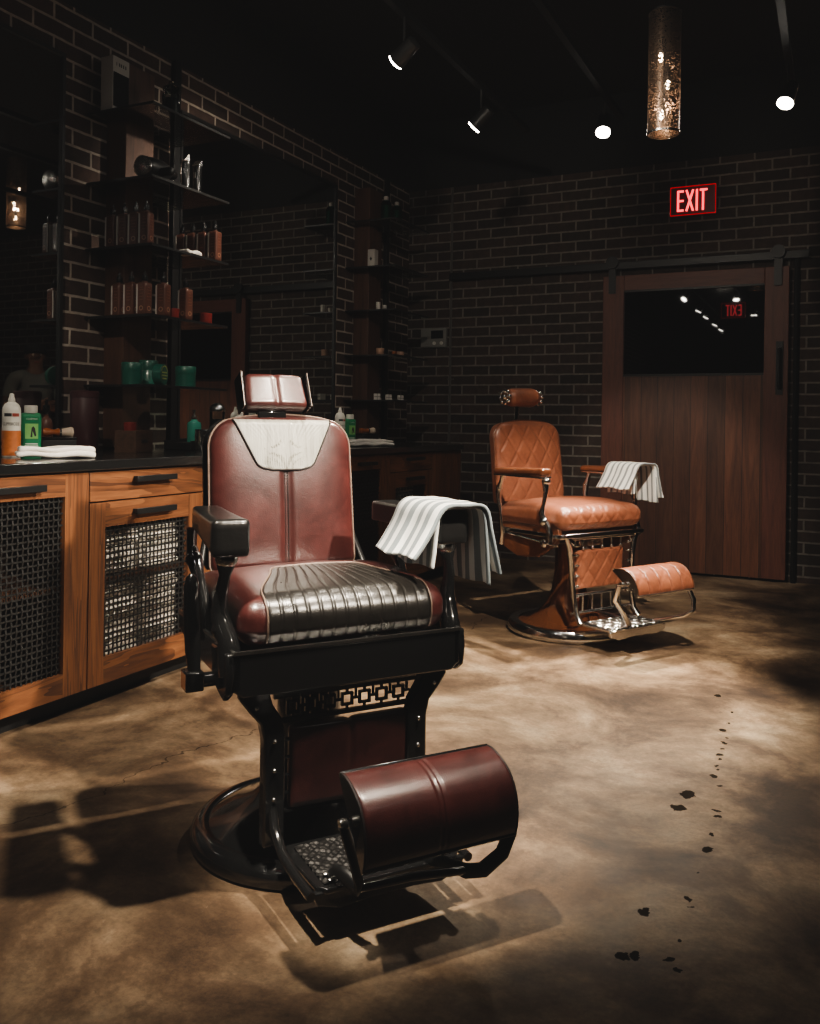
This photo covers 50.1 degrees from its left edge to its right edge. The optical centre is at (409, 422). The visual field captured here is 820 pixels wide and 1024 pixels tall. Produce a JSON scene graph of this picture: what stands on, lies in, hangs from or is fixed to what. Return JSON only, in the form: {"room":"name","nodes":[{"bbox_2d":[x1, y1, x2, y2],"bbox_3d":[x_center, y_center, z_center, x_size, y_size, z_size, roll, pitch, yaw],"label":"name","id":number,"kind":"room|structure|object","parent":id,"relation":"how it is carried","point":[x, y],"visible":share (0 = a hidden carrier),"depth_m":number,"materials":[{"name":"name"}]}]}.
{"room":"salon","nodes":[
{"label":"salon","id":0,"kind":"room"},
{"bbox_2d":[0,0,410,451],"bbox_3d":[-2.362,-0.733,2.549,0.100,3.500,10.500,1,0,26],"label":"wall","id":1,"kind":"structure","parent":0,"point":[243,77],"depth_m":4.95,"materials":[{"name":"brick"}]},
{"bbox_2d":[0,22,65,444],"bbox_3d":[-1.946,-0.792,3.245,0.026,1.770,1.655,1,0,26],"label":"wall mirror","id":2,"kind":"object","parent":1,"relation":"attached to","point":[32,71],"visible":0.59,"depth_m":3.83,"materials":[{"name":"black mirror"}]},
{"bbox_2d":[103,64,154,446],"bbox_3d":[-1.378,-0.799,4.306,0.125,1.840,0.190,1,0,26],"label":"wall post","id":3,"kind":"object","parent":1,"relation":"attached to","point":[127,139],"visible":0.54,"depth_m":4.24,"materials":[{"name":"brown wood"}]},
{"bbox_2d":[83,384,226,392],"bbox_3d":[-1.235,-0.160,4.300,0.404,0.026,0.558,1,0,26],"label":"glass shelf","id":4,"kind":"object","parent":3,"relation":"attached to","point":[153,388],"visible":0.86,"depth_m":4.15,"materials":[{"name":"black glass"}]},
{"bbox_2d":[121,362,142,383],"bbox_3d":[-1.299,-0.226,4.102,0.098,0.105,0.097,1,0,26],"label":"tin","id":5,"kind":"object","parent":4,"relation":"on","point":[131,372],"visible":0.84,"depth_m":4.06,"materials":[{"name":"green metal"}]},
{"bbox_2d":[139,360,157,383],"bbox_3d":[-1.285,-0.238,4.313,0.094,0.130,0.093,1,0,26],"label":"tin","id":6,"kind":"object","parent":4,"relation":"on","point":[148,365],"visible":0.41,"depth_m":4.27,"materials":[{"name":"green metal"}]},
{"bbox_2d":[152,364,167,384],"bbox_3d":[-1.163,-0.222,4.092,0.043,0.100,0.100,1,0,6],"label":"tin","id":7,"kind":"object","parent":4,"relation":"on","point":[159,371],"visible":0.96,"depth_m":4.06,"materials":[{"name":"green metal"}]},
{"bbox_2d":[175,366,195,386],"bbox_3d":[-1.093,-0.221,4.274,0.100,0.100,0.099,1,0,26],"label":"tin","id":8,"kind":"object","parent":4,"relation":"on","point":[184,375],"visible":0.87,"depth_m":4.23,"materials":[{"name":"green metal"}]},
{"bbox_2d":[84,313,227,330],"bbox_3d":[-1.230,-0.479,4.300,0.404,0.026,0.558,1,0,26],"label":"glass shelf","id":9,"kind":"object","parent":3,"relation":"attached to","point":[157,322],"visible":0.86,"depth_m":4.21,"materials":[{"name":"black glass"}]},
{"bbox_2d":[111,273,123,314],"bbox_3d":[-1.364,-0.598,4.119,0.054,0.207,0.053,1,0,31],"label":"bottle","id":10,"kind":"object","parent":9,"relation":"on","point":[116,289],"visible":0.77,"depth_m":4.10,"materials":[{"name":"brown glass"}]},
{"bbox_2d":[123,272,136,314],"bbox_3d":[-1.296,-0.597,4.086,0.054,0.207,0.053,1,0,21],"label":"bottle","id":11,"kind":"object","parent":9,"relation":"on","point":[129,289],"visible":0.73,"depth_m":4.07,"materials":[{"name":"brown glass"}]},
{"bbox_2d":[136,271,151,313],"bbox_3d":[-1.227,-0.596,4.058,0.054,0.207,0.053,1,0,26],"label":"bottle","id":12,"kind":"object","parent":9,"relation":"on","point":[143,289],"visible":0.89,"depth_m":4.04,"materials":[{"name":"brown glass"}]},
{"bbox_2d":[155,272,170,315],"bbox_3d":[-1.149,-0.595,4.092,0.054,0.207,0.053,1,0,20],"label":"bottle","id":13,"kind":"object","parent":9,"relation":"on","point":[163,290],"visible":0.91,"depth_m":4.07,"materials":[{"name":"brown glass"}]},
{"bbox_2d":[178,278,192,319],"bbox_3d":[-1.083,-0.594,4.238,0.054,0.207,0.053,1,0,26],"label":"bottle","id":14,"kind":"object","parent":9,"relation":"on","point":[185,295],"visible":0.89,"depth_m":4.22,"materials":[{"name":"brown glass"}]},
{"bbox_2d":[199,313,211,322],"bbox_3d":[-1.013,-0.515,4.360,0.062,0.050,0.062,1,0,26],"label":"tin","id":15,"kind":"object","parent":9,"relation":"on","point":[204,317],"visible":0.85,"depth_m":4.33,"materials":[{"name":"red metal"}]},
{"bbox_2d":[85,242,228,269],"bbox_3d":[-1.226,-0.799,4.300,0.404,0.026,0.558,1,0,26],"label":"glass shelf","id":16,"kind":"object","parent":3,"relation":"attached to","point":[170,258],"visible":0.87,"depth_m":4.26,"materials":[{"name":"black glass"}]},
{"bbox_2d":[105,205,116,246],"bbox_3d":[-1.395,-0.919,4.125,0.054,0.207,0.053,1,0,21],"label":"bottle","id":17,"kind":"object","parent":16,"relation":"on","point":[110,221],"visible":0.67,"depth_m":4.10,"materials":[{"name":"brown glass"}]},
{"bbox_2d":[116,203,127,245],"bbox_3d":[-1.332,-0.918,4.095,0.054,0.207,0.053,1,0,16],"label":"bottle","id":18,"kind":"object","parent":16,"relation":"on","point":[121,219],"visible":0.75,"depth_m":4.07,"materials":[{"name":"brown glass"}]},
{"bbox_2d":[127,202,138,243],"bbox_3d":[-1.269,-0.917,4.064,0.054,0.207,0.053,1,0,16],"label":"bottle","id":19,"kind":"object","parent":16,"relation":"on","point":[132,233],"visible":0.74,"depth_m":4.04,"materials":[{"name":"brown glass"}]},
{"bbox_2d":[138,200,153,242],"bbox_3d":[-1.211,-0.916,4.035,0.054,0.207,0.053,1,0,18],"label":"bottle","id":20,"kind":"object","parent":16,"relation":"on","point":[146,218],"visible":0.93,"depth_m":4.01,"materials":[{"name":"brown glass"}]},
{"bbox_2d":[175,224,185,249],"bbox_3d":[-1.173,-0.915,4.523,0.054,0.207,0.053,1,0,19],"label":"bottle","id":21,"kind":"object","parent":16,"relation":"on","point":[180,240],"visible":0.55,"depth_m":4.50,"materials":[{"name":"brown glass"}]},
{"bbox_2d":[186,223,196,250],"bbox_3d":[-1.110,-0.915,4.492,0.054,0.207,0.053,1,0,24],"label":"bottle","id":22,"kind":"object","parent":16,"relation":"on","point":[191,238],"visible":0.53,"depth_m":4.47,"materials":[{"name":"brown glass"}]},
{"bbox_2d":[196,222,207,256],"bbox_3d":[-1.047,-0.914,4.462,0.054,0.207,0.053,1,0,25],"label":"bottle","id":23,"kind":"object","parent":16,"relation":"on","point":[202,237],"visible":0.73,"depth_m":4.44,"materials":[{"name":"brown glass"}]},
{"bbox_2d":[207,221,221,260],"bbox_3d":[-0.984,-0.913,4.431,0.054,0.207,0.053,1,0,24],"label":"bottle","id":24,"kind":"object","parent":16,"relation":"on","point":[214,247],"visible":0.94,"depth_m":4.41,"materials":[{"name":"brown glass"}]},
{"bbox_2d":[86,174,228,210],"bbox_3d":[-1.222,-1.109,4.300,0.404,0.026,0.558,1,0,26],"label":"glass shelf","id":25,"kind":"object","parent":3,"relation":"attached to","point":[167,194],"visible":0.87,"depth_m":4.26,"materials":[{"name":"black glass"}]},
{"bbox_2d":[134,155,177,179],"bbox_3d":[-1.153,-1.177,4.107,0.165,0.105,0.228,1,0,26],"label":"hair dryer","id":26,"kind":"object","parent":25,"relation":"on","point":[143,164],"visible":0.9,"depth_m":4.04,"materials":[{"name":"black plastic"}]},
{"bbox_2d":[180,155,189,186],"bbox_3d":[-1.093,-1.210,4.269,0.046,0.175,0.041,1,0,-37],"label":"hair clipper","id":27,"kind":"object","parent":25,"relation":"on","point":[185,163],"visible":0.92,"depth_m":4.25,"materials":[{"name":"silver metal"}]},
{"bbox_2d":[192,160,202,191],"bbox_3d":[-1.054,-1.209,4.347,0.041,0.175,0.046,1,0,24],"label":"hair clipper","id":28,"kind":"object","parent":25,"relation":"on","point":[197,166],"visible":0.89,"depth_m":4.33,"materials":[{"name":"silver metal"}]},
{"bbox_2d":[87,100,229,148],"bbox_3d":[-1.217,-1.439,4.300,0.404,0.026,0.558,1,0,26],"label":"glass shelf","id":29,"kind":"object","parent":3,"relation":"attached to","point":[171,128],"visible":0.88,"depth_m":4.26,"materials":[{"name":"black glass"}]},
{"bbox_2d":[101,55,128,109],"bbox_3d":[-1.396,-1.585,4.159,0.077,0.260,0.105,1,0,26],"label":"product box","id":30,"kind":"object","parent":29,"relation":"on","point":[114,70],"visible":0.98,"depth_m":4.12,"materials":[{"name":"white cardboard"}]},
{"bbox_2d":[162,81,180,112],"bbox_3d":[-1.138,-1.538,4.189,0.087,0.174,0.087,1,0,-19],"label":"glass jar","id":31,"kind":"object","parent":29,"relation":"on","point":[173,103],"visible":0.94,"depth_m":4.17,"materials":[{"name":"black glass"}]},
{"bbox_2d":[166,60,181,439],"bbox_3d":[-1.254,-0.898,4.663,0.030,2.030,0.050,1,0,26],"label":"upright","id":32,"kind":"object","parent":1,"relation":"attached to","point":[176,67],"visible":0.44,"depth_m":4.64,"materials":[{"name":"black metal"}]},
{"bbox_2d":[176,110,337,439],"bbox_3d":[-0.884,-0.777,5.420,0.026,1.770,1.625,1,0,26],"label":"wall mirror","id":33,"kind":"object","parent":1,"relation":"attached to","point":[275,296],"visible":0.6,"depth_m":5.34,"materials":[{"name":"black mirror"}]},
{"bbox_2d":[352,187,381,438],"bbox_3d":[-0.316,-0.784,6.481,0.125,1.840,0.190,1,0,26],"label":"wall post","id":34,"kind":"object","parent":1,"relation":"attached to","point":[367,282],"visible":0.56,"depth_m":6.41,"materials":[{"name":"brown wood"}]},
{"bbox_2d":[344,400,426,402],"bbox_3d":[-0.173,-0.145,6.474,0.404,0.026,0.558,1,0,26],"label":"glass shelf","id":35,"kind":"object","parent":34,"relation":"attached to","point":[379,401],"visible":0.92,"depth_m":6.30,"materials":[{"name":"black glass"}]},
{"bbox_2d":[344,354,427,361],"bbox_3d":[-0.169,-0.465,6.474,0.404,0.026,0.558,1,0,26],"label":"glass shelf","id":36,"kind":"object","parent":34,"relation":"attached to","point":[383,357],"visible":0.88,"depth_m":6.36,"materials":[{"name":"black glass"}]},
{"bbox_2d":[345,308,427,320],"bbox_3d":[-0.164,-0.785,6.474,0.404,0.026,0.558,1,0,26],"label":"glass shelf","id":37,"kind":"object","parent":34,"relation":"attached to","point":[389,313],"visible":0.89,"depth_m":6.38,"materials":[{"name":"black glass"}]},
{"bbox_2d":[346,264,428,280],"bbox_3d":[-0.160,-1.095,6.474,0.404,0.026,0.558,1,0,26],"label":"glass shelf","id":38,"kind":"object","parent":34,"relation":"attached to","point":[388,271],"visible":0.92,"depth_m":6.42,"materials":[{"name":"black glass"}]},
{"bbox_2d":[368,249,377,265],"bbox_3d":[-0.270,-1.181,6.388,0.055,0.144,0.064,1,0,26],"label":"product box","id":39,"kind":"object","parent":38,"relation":"on","point":[372,253],"visible":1,"depth_m":6.36,"materials":[{"name":"white cardboard"}]},
{"bbox_2d":[346,217,429,237],"bbox_3d":[-0.155,-1.425,6.474,0.404,0.026,0.558,1,0,26],"label":"shelf","id":40,"kind":"object","parent":34,"relation":"attached to","point":[390,226],"visible":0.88,"depth_m":6.42,"materials":[{"name":"black glass"}]},
{"bbox_2d":[381,196,391,217],"bbox_3d":[-0.172,-1.532,6.327,0.078,0.187,0.078,1,0,26],"label":"bottle","id":41,"kind":"object","parent":40,"relation":"on","point":[386,206],"visible":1,"depth_m":6.29,"materials":[{"name":"green glass"}]},
{"bbox_2d":[391,202,401,218],"bbox_3d":[-0.098,-1.530,6.479,0.078,0.187,0.078,1,0,26],"label":"bottle","id":42,"kind":"object","parent":40,"relation":"on","point":[396,210],"visible":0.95,"depth_m":6.45,"materials":[{"name":"green glass"}]},
{"bbox_2d":[381,178,389,438],"bbox_3d":[-0.190,-0.883,6.843,0.030,2.030,0.050,1,0,26],"label":"upright","id":43,"kind":"object","parent":1,"relation":"attached to","point":[386,246],"visible":0.77,"depth_m":6.82,"materials":[{"name":"black metal"}]},
{"bbox_2d":[0,558,819,1023],"bbox_3d":[1.342,1.119,0.728,8.200,0.100,10.500,1,0,26],"label":"floor","id":44,"kind":"structure","parent":0,"point":[662,865],"depth_m":2.11,"materials":[{"name":"concrete"}]},
{"bbox_2d":[0,471,88,718],"bbox_3d":[-1.727,0.552,2.763,0.826,0.776,1.137,1,0,26],"label":"base cabinet","id":45,"kind":"object","parent":44,"relation":"on","point":[44,517],"visible":1,"depth_m":3.01,"materials":[{"name":"brown wood"}]},
{"bbox_2d":[0,442,463,475],"bbox_3d":[-1.000,0.154,4.293,0.840,0.037,4.560,1,0,26],"label":"countertop","id":46,"kind":"structure","parent":45,"relation":"on","point":[105,459],"depth_m":3.35,"materials":[{"name":"black stone"}]},
{"bbox_2d":[1,393,20,456],"bbox_3d":[-1.474,0.011,3.248,0.066,0.236,0.066,1,0,-22],"label":"spray can","id":47,"kind":"object","parent":46,"relation":"on","point":[11,410],"visible":0.97,"depth_m":3.22,"materials":[{"name":"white plastic"}]},
{"bbox_2d":[21,405,41,446],"bbox_3d":[-1.462,0.032,3.387,0.074,0.194,0.050,1,0,-30],"label":"bottle","id":48,"kind":"object","parent":46,"relation":"on","point":[31,420],"visible":0.73,"depth_m":3.37,"materials":[{"name":"green plastic"}]},
{"bbox_2d":[41,400,52,436],"bbox_3d":[-1.517,0.017,3.662,0.054,0.223,0.054,1,0,26],"label":"bottle","id":49,"kind":"object","parent":46,"relation":"on","point":[47,422],"visible":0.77,"depth_m":3.65,"materials":[{"name":"brown glass"}]},
{"bbox_2d":[15,445,95,457],"bbox_3d":[-1.296,0.108,3.211,0.270,0.046,0.115,1,0,-28],"label":"hand towel","id":50,"kind":"object","parent":46,"relation":"on","point":[61,451],"visible":1,"depth_m":3.17,"materials":[{"name":"white fabric"}]},
{"bbox_2d":[41,437,76,446],"bbox_3d":[-1.435,0.095,3.560,0.139,0.070,0.104,1,0,-36],"label":"box","id":51,"kind":"object","parent":46,"relation":"on","point":[45,441],"visible":0.47,"depth_m":3.52,"materials":[{"name":"black metal"}]},
{"bbox_2d":[42,427,73,436],"bbox_3d":[-1.429,0.041,3.563,0.122,0.045,0.045,1,0,-27],"label":"brush","id":52,"kind":"object","parent":51,"relation":"on","point":[67,432],"visible":0.99,"depth_m":3.55,"materials":[{"name":"orange wood"}]},
{"bbox_2d":[70,390,99,451],"bbox_3d":[-1.441,-0.005,3.886,0.124,0.268,0.124,1,0,26],"label":"canister","id":53,"kind":"object","parent":46,"relation":"on","point":[84,405],"visible":0.79,"depth_m":3.83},
{"bbox_2d":[115,430,152,452],"bbox_3d":[-1.220,0.085,3.884,0.102,0.096,0.152,1,0,12],"label":"wooden box","id":54,"kind":"object","parent":46,"relation":"on","point":[138,441],"visible":0.91,"depth_m":3.81,"materials":[{"name":"brown wood"}]},
{"bbox_2d":[123,422,136,430],"bbox_3d":[-1.231,0.060,3.861,0.056,0.120,0.056,1,0,26],"label":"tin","id":55,"kind":"object","parent":54,"relation":"in","point":[128,426],"visible":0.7,"depth_m":3.84,"materials":[{"name":"red metal"}]},
{"bbox_2d":[164,440,195,449],"bbox_3d":[-1.045,0.112,4.404,0.170,0.045,0.360,1,0,26],"label":"tray","id":56,"kind":"object","parent":46,"relation":"on","point":[168,444],"visible":0.46,"depth_m":4.25,"materials":[{"name":"black metal"}]},
{"bbox_2d":[187,410,200,441],"bbox_3d":[-1.062,0.018,4.321,0.070,0.160,0.070,1,0,26],"label":"lotion bottle","id":57,"kind":"object","parent":56,"relation":"on","point":[194,424],"visible":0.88,"depth_m":4.29,"materials":[{"name":"teal plastic"}]},
{"bbox_2d":[209,403,225,425],"bbox_3d":[-0.984,0.000,4.481,0.082,0.199,0.082,1,0,26],"label":"jar","id":58,"kind":"object","parent":56,"relation":"on","point":[216,406],"visible":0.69,"depth_m":4.46,"materials":[{"name":"clear glass"}]},
{"bbox_2d":[195,429,207,451],"bbox_3d":[-0.961,0.085,4.080,0.074,0.102,0.091,1,0,-30],"label":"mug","id":59,"kind":"object","parent":46,"relation":"on","point":[199,433],"visible":0.51,"depth_m":4.06,"materials":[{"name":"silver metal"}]},
{"bbox_2d":[335,407,344,430],"bbox_3d":[-0.434,0.025,5.447,0.066,0.236,0.066,1,0,-36],"label":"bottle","id":60,"kind":"object","parent":46,"relation":"on","point":[339,417],"visible":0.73,"depth_m":5.42,"materials":[{"name":"white plastic"}]},
{"bbox_2d":[345,414,355,438],"bbox_3d":[-0.383,0.047,5.597,0.074,0.194,0.050,1,0,-42],"label":"bottle","id":61,"kind":"object","parent":46,"relation":"on","point":[350,422],"visible":0.65,"depth_m":5.58,"materials":[{"name":"green plastic"}]},
{"bbox_2d":[356,433,378,438],"bbox_3d":[-0.294,0.110,5.896,0.139,0.070,0.104,1,0,-42],"label":"box","id":62,"kind":"object","parent":46,"relation":"on","point":[358,435],"visible":0.63,"depth_m":5.85,"materials":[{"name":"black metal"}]},
{"bbox_2d":[349,439,394,445],"bbox_3d":[-0.259,0.123,5.312,0.144,0.045,0.342,1,0,44],"label":"hand towel","id":63,"kind":"object","parent":46,"relation":"on","point":[353,442],"visible":0.88,"depth_m":5.26,"materials":[{"name":"white fabric"}]},
{"bbox_2d":[85,465,201,688],"bbox_3d":[-1.341,0.557,3.553,0.826,0.776,0.621,1,0,26],"label":"base cabinet","id":64,"kind":"object","parent":44,"relation":"on","point":[170,494],"visible":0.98,"depth_m":3.33,"materials":[{"name":"brown wood"}]},
{"bbox_2d":[106,556,135,573],"bbox_3d":[-1.204,0.540,3.358,0.246,0.059,0.211,1,0,26],"label":"folded towel","id":65,"kind":"object","parent":64,"relation":"in","point":[132,557],"visible":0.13,"depth_m":3.32,"materials":[{"name":"white fabric"}]},
{"bbox_2d":[106,542,136,558],"bbox_3d":[-1.200,0.486,3.349,0.246,0.059,0.211,1,0,26],"label":"folded towel","id":66,"kind":"object","parent":65,"relation":"on","point":[132,546],"visible":0.12,"depth_m":3.31,"materials":[{"name":"white fabric"}]},
{"bbox_2d":[106,525,137,544],"bbox_3d":[-1.193,0.431,3.355,0.246,0.059,0.211,1,0,26],"label":"folded towel","id":67,"kind":"object","parent":66,"relation":"on","point":[112,527],"visible":0.15,"depth_m":3.32,"materials":[{"name":"white fabric"}]},
{"bbox_2d":[131,548,177,566],"bbox_3d":[-1.097,0.542,3.566,0.246,0.059,0.211,1,0,26],"label":"folded towel","id":68,"kind":"object","parent":64,"relation":"in","point":[159,552],"visible":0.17,"depth_m":3.48,"materials":[{"name":"white fabric"}]},
{"bbox_2d":[131,535,177,552],"bbox_3d":[-1.097,0.487,3.566,0.246,0.059,0.211,1,0,26],"label":"folded towel","id":69,"kind":"object","parent":68,"relation":"on","point":[140,540],"visible":0.22,"depth_m":3.48,"materials":[{"name":"white fabric"}]},
{"bbox_2d":[120,520,177,538],"bbox_3d":[-1.098,0.433,3.564,0.246,0.059,0.211,1,0,26],"label":"folded towel","id":70,"kind":"object","parent":69,"relation":"on","point":[148,522],"visible":0.26,"depth_m":3.49,"materials":[{"name":"white fabric"}]},
{"bbox_3d":[-1.206,0.900,3.354,0.246,0.059,0.211,1,0,26],"label":"folded towel","id":71,"kind":"object","parent":64,"relation":"in","visible":0},
{"bbox_2d":[105,635,135,654],"bbox_3d":[-1.201,0.846,3.351,0.246,0.059,0.211,1,0,26],"label":"folded towel","id":72,"kind":"object","parent":71,"relation":"on","point":[131,640],"visible":0.12,"depth_m":3.30,"materials":[{"name":"white fabric"}]},
{"bbox_2d":[105,622,135,641],"bbox_3d":[-1.204,0.791,3.354,0.246,0.059,0.211,1,0,26],"label":"folded towel","id":73,"kind":"object","parent":72,"relation":"on","point":[131,623],"visible":0.06,"depth_m":3.31,"materials":[{"name":"white fabric"}]},
{"bbox_2d":[105,607,134,626],"bbox_3d":[-1.207,0.737,3.356,0.246,0.059,0.211,1,0,26],"label":"folded towel","id":74,"kind":"object","parent":73,"relation":"on","point":[119,610],"visible":0.11,"depth_m":3.32,"materials":[{"name":"white fabric"}]},
{"bbox_2d":[105,593,136,612],"bbox_3d":[-1.201,0.682,3.355,0.246,0.059,0.211,1,0,26],"label":"folded towel","id":75,"kind":"object","parent":74,"relation":"on","point":[119,598],"visible":0.16,"depth_m":3.31,"materials":[{"name":"white fabric"}]},
{"bbox_2d":[104,579,133,596],"bbox_3d":[-1.207,0.627,3.354,0.246,0.059,0.211,1,0,26],"label":"folded towel","id":76,"kind":"object","parent":75,"relation":"on","point":[111,583],"visible":0.09,"depth_m":3.31,"materials":[{"name":"white fabric"}]},
{"bbox_3d":[-1.101,0.902,3.565,0.246,0.059,0.211,1,0,26],"label":"folded towel","id":77,"kind":"object","parent":64,"relation":"in","visible":0},
{"bbox_2d":[132,624,173,644],"bbox_3d":[-1.108,0.847,3.563,0.246,0.059,0.211,1,0,26],"label":"folded towel","id":78,"kind":"object","parent":77,"relation":"on","point":[135,634],"visible":0.18,"depth_m":3.48,"materials":[{"name":"white fabric"}]},
{"bbox_2d":[134,611,175,630],"bbox_3d":[-1.103,0.792,3.562,0.246,0.059,0.211,1,0,26],"label":"folded towel","id":79,"kind":"object","parent":78,"relation":"on","point":[169,613],"visible":0.14,"depth_m":3.48,"materials":[{"name":"white fabric"}]},
{"bbox_2d":[131,596,175,616],"bbox_3d":[-1.105,0.738,3.565,0.246,0.059,0.211,1,0,26],"label":"folded towel","id":80,"kind":"object","parent":79,"relation":"on","point":[162,599],"visible":0.19,"depth_m":3.48,"materials":[{"name":"white fabric"}]},
{"bbox_2d":[131,583,174,602],"bbox_3d":[-1.105,0.683,3.567,0.246,0.059,0.211,1,0,26],"label":"folded towel","id":81,"kind":"object","parent":80,"relation":"on","point":[151,591],"visible":0.16,"depth_m":3.48,"materials":[{"name":"white fabric"}]},
{"bbox_2d":[131,569,177,588],"bbox_3d":[-1.099,0.629,3.568,0.246,0.059,0.211,1,0,26],"label":"folded towel","id":82,"kind":"object","parent":81,"relation":"on","point":[166,572],"visible":0.17,"depth_m":3.48,"materials":[{"name":"white fabric"}]},
{"bbox_2d":[0,566,442,733],"bbox_3d":[-1.056,0.992,4.315,0.700,0.086,4.500,1,0,26],"label":"plinth","id":83,"kind":"object","parent":44,"relation":"on","point":[48,709],"visible":0.02,"depth_m":3.27,"materials":[{"name":"black wood"}]},
{"bbox_2d":[179,370,518,907],"bbox_3d":[-0.209,0.451,2.146,0.678,1.192,1.022,1,0,-28],"label":"barber chair","id":84,"kind":"object","parent":44,"relation":"on","point":[352,809],"visible":0.99,"depth_m":2.03,"materials":[{"name":"red leather"}]},
{"bbox_2d":[273,675,415,722],"bbox_3d":[-0.147,0.646,2.054,0.360,0.066,0.010,1,0,-28],"label":"grille","id":85,"kind":"object","parent":84,"relation":"attached to","point":[409,702],"depth_m":2.06,"materials":[{"name":"black metal"}]},
{"bbox_2d":[376,496,501,584],"bbox_3d":[0.068,0.299,2.217,0.256,0.208,0.240,1,0,-28],"label":"striped towel","id":86,"kind":"object","parent":84,"relation":"on","point":[411,534],"visible":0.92,"depth_m":2.18,"materials":[{"name":"fabric"}]},
{"bbox_2d":[351,454,389,563],"bbox_3d":[-0.683,0.567,4.901,0.826,0.776,1.015,1,0,26],"label":"base cabinet","id":87,"kind":"object","parent":44,"relation":"on","point":[370,474],"visible":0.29,"depth_m":5.06,"materials":[{"name":"brown wood"}]},
{"bbox_2d":[389,452,431,574],"bbox_3d":[-0.328,0.572,5.629,0.826,0.776,0.605,1,0,26],"label":"base cabinet","id":88,"kind":"object","parent":44,"relation":"on","point":[414,469],"visible":0.2,"depth_m":5.46,"materials":[{"name":"brown wood"}]},
{"bbox_2d":[429,450,460,569],"bbox_3d":[-0.106,0.575,6.124,0.790,0.776,0.480,1,0,26],"label":"base cabinet","id":89,"kind":"object","parent":44,"relation":"on","point":[446,465],"visible":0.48,"depth_m":5.93,"materials":[{"name":"brown wood"}]},
{"bbox_2d":[489,388,695,644],"bbox_3d":[0.872,0.441,4.405,0.684,1.243,1.050,1,0,-34],"label":"barber chair","id":90,"kind":"object","parent":44,"relation":"on","point":[536,517],"visible":0.99,"depth_m":4.34,"materials":[{"name":"brown leather"}]},
{"bbox_2d":[596,461,663,502],"bbox_3d":[1.136,0.308,4.528,0.276,0.207,0.226,1,0,-34],"label":"striped towel","id":91,"kind":"object","parent":90,"relation":"on","point":[617,476],"visible":0.97,"depth_m":4.51,"materials":[{"name":"fabric"}]},
{"bbox_2d":[235,0,819,124],"bbox_3d":[1.392,-2.481,0.728,8.200,0.100,10.500,1,0,26],"label":"ceiling","id":92,"kind":"structure","parent":0,"point":[510,46],"depth_m":5.65,"materials":[{"name":"black paint"}]},
{"bbox_2d":[383,0,529,133],"bbox_3d":[-1.144,-1.866,1.684,0.035,0.030,8.600,1,0,26],"label":"track","id":93,"kind":"object","parent":92,"relation":"attached to","point":[397,6],"visible":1,"depth_m":4.46,"materials":[{"name":"black metal"}]},
{"bbox_2d":[389,16,419,68],"bbox_3d":[-0.026,-1.722,3.971,0.148,0.227,0.084,1,0,44],"label":"track spotlight","id":94,"kind":"object","parent":93,"relation":"attached to","point":[404,52],"visible":1,"depth_m":3.95,"materials":[{"name":"black metal"}]},
{"bbox_2d":[468,89,493,132],"bbox_3d":[0.394,-1.714,4.830,0.145,0.232,0.084,1,0,26],"label":"track spotlight","id":95,"kind":"object","parent":93,"relation":"attached to","point":[484,115],"visible":1,"depth_m":4.80,"materials":[{"name":"black metal"}]},
{"bbox_2d":[532,0,623,120],"bbox_3d":[-0.614,-1.859,1.425,0.035,0.030,8.600,1,0,26],"label":"track","id":96,"kind":"object","parent":92,"relation":"attached to","point":[543,6],"visible":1,"depth_m":4.37,"materials":[{"name":"black metal"}]},
{"bbox_2d":[595,96,610,137],"bbox_3d":[1.085,-1.702,4.902,0.084,0.235,0.129,1,0,26],"label":"track spotlight","id":97,"kind":"object","parent":96,"relation":"attached to","point":[603,128],"visible":1,"depth_m":4.89,"materials":[{"name":"black metal"}]},
{"bbox_2d":[646,0,681,139],"bbox_3d":[1.132,-1.855,3.895,0.146,1.159,0.146,1,0,26],"label":"pendant lamp","id":98,"kind":"object","parent":92,"relation":"hanging from","point":[662,44],"visible":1,"depth_m":3.84,"materials":[{"name":"glass"}]},
{"bbox_2d":[775,0,796,95],"bbox_3d":[0.240,-1.847,1.008,0.035,0.030,8.600,1,0,26],"label":"track","id":99,"kind":"object","parent":92,"relation":"attached to","point":[780,4],"visible":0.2,"depth_m":4.11,"materials":[{"name":"black metal"}]},
{"bbox_2d":[777,62,798,109],"bbox_3d":[1.899,-1.691,4.417,0.126,0.235,0.084,1,0,-45],"label":"track spotlight","id":100,"kind":"object","parent":99,"relation":"attached to","point":[786,99],"visible":1,"depth_m":4.40,"materials":[{"name":"black metal"}]},
{"bbox_2d":[406,63,819,584],"bbox_3d":[3.688,-0.649,5.482,8.200,3.500,0.100,1,0,26],"label":"wall","id":101,"kind":"structure","parent":0,"point":[557,193],"depth_m":6.62,"materials":[{"name":"brick"}]},
{"bbox_2d":[421,328,446,347],"bbox_3d":[0.192,-0.682,7.109,0.225,0.155,0.042,1,0,26],"label":"wall panel","id":102,"kind":"object","parent":101,"relation":"attached to","point":[430,337],"visible":1,"depth_m":7.09,"materials":[{"name":"grey plastic"}]},
{"bbox_2d":[449,249,809,279],"bbox_3d":[1.502,-1.144,6.461,2.620,0.055,0.065,1,0,26],"label":"door track","id":103,"kind":"object","parent":101,"relation":"attached to","point":[805,253],"visible":1,"depth_m":6.36,"materials":[{"name":"black metal"}]},
{"bbox_2d":[670,182,716,217],"bbox_3d":[2.007,-1.579,6.218,0.311,0.230,0.058,1,0,26],"label":"exit sign","id":104,"kind":"object","parent":101,"relation":"attached to","point":[694,199],"visible":1,"depth_m":6.20,"materials":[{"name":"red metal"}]},
{"bbox_2d":[600,244,789,579],"bbox_3d":[1.969,-0.072,6.172,1.260,2.260,0.121,1,0,26],"label":"door","id":105,"kind":"structure","parent":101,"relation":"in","point":[695,364],"depth_m":6.15,"materials":[{"name":"brown wood"}]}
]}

